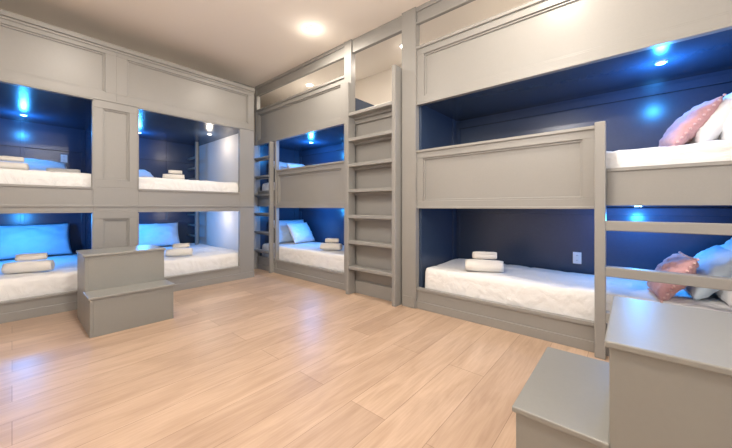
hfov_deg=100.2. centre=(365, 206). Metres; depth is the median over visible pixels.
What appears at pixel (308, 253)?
mattress
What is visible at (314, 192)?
bunk bed
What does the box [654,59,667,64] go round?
puck light
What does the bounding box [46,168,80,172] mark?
rolled towel
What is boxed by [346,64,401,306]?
ladder
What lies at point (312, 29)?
recessed light
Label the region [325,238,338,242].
rolled towel
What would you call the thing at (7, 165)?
rolled towel
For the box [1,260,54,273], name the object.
rolled towel
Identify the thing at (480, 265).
rolled towel
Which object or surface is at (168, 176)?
rolled towel
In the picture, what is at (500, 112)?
bunk bed
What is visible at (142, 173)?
pillow
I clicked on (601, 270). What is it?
ladder
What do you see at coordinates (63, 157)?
power outlet
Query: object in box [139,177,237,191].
mattress
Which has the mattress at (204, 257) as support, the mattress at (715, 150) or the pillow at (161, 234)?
the pillow at (161, 234)
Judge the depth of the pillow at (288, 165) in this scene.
5.56 m
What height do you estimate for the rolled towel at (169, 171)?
0.052 m
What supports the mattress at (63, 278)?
on the bunk bed at (88, 100)
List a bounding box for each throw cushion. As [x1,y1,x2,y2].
[647,251,699,302]
[658,94,726,146]
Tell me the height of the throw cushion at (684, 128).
0.339 m
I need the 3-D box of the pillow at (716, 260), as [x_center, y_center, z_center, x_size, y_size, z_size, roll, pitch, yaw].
[2.557,0.475,2.284,0.300,0.354,0.627,0,0,36]
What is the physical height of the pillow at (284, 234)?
0.414 m
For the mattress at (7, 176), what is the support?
on the bunk bed at (88, 100)
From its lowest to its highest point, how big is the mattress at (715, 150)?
0.340 m
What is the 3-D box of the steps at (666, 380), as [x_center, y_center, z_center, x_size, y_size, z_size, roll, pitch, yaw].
[1.057,0.765,1.174,0.752,0.670,0.664,0,0,41]
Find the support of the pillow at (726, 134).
on the mattress at (715, 150)
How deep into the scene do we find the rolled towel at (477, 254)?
3.10 m
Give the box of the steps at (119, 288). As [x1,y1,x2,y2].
[76,245,174,337]
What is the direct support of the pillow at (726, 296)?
on the mattress at (571, 294)
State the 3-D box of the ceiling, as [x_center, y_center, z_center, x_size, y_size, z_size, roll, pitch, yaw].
[-0.974,-2.220,2.772,8.300,0.100,5.080,0,0,41]
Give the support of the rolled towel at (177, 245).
on the rolled towel at (177, 251)
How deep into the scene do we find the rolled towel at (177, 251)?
4.31 m
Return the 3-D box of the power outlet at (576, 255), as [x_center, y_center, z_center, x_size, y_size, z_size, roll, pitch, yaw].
[2.196,0.530,3.183,0.074,0.120,0.011,0,0,41]
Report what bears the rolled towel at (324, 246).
on the mattress at (308, 253)
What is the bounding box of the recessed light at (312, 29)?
[306,25,317,32]
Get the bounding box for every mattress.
[0,168,90,186]
[0,253,76,300]
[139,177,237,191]
[160,243,237,276]
[262,182,274,190]
[262,241,343,271]
[425,258,731,323]
[606,139,731,167]
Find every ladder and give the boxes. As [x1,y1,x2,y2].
[254,141,273,272]
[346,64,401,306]
[594,121,731,359]
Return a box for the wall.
[355,65,401,105]
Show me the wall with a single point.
(376, 89)
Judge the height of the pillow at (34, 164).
0.293 m
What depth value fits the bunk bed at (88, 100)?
3.90 m
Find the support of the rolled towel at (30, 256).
on the rolled towel at (41, 265)
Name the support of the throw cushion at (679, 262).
on the mattress at (571, 294)
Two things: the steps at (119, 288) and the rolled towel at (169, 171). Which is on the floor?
the steps at (119, 288)
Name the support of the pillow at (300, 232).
on the mattress at (308, 253)
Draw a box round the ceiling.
[0,0,532,107]
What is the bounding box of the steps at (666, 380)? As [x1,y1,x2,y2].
[512,296,731,447]
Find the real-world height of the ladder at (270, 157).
2.190 m
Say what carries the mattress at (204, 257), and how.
on the bunk bed at (88, 100)
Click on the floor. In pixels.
(266, 359)
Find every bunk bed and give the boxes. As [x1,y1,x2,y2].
[0,9,254,323]
[254,16,401,301]
[402,0,731,355]
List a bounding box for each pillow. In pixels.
[0,158,66,170]
[0,223,72,259]
[139,170,152,176]
[139,222,179,245]
[274,161,303,169]
[274,219,303,242]
[286,163,304,167]
[286,222,314,242]
[685,245,731,299]
[686,93,731,144]
[715,237,731,307]
[718,110,731,139]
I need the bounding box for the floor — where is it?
[0,269,608,447]
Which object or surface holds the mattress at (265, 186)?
on the bunk bed at (314, 192)
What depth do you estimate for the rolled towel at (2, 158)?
3.19 m
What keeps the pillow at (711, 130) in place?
on the mattress at (715, 150)
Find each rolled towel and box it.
[0,156,23,161]
[0,161,29,169]
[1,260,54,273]
[15,253,47,260]
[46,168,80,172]
[162,174,184,178]
[165,248,192,255]
[168,170,181,173]
[172,243,189,247]
[320,243,342,249]
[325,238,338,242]
[465,259,503,272]
[472,251,496,258]
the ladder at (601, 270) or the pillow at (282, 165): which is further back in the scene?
the pillow at (282, 165)
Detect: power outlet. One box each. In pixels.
[61,154,66,162]
[573,252,580,263]
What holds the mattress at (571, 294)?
on the bunk bed at (500, 112)
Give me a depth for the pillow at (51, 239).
4.21 m

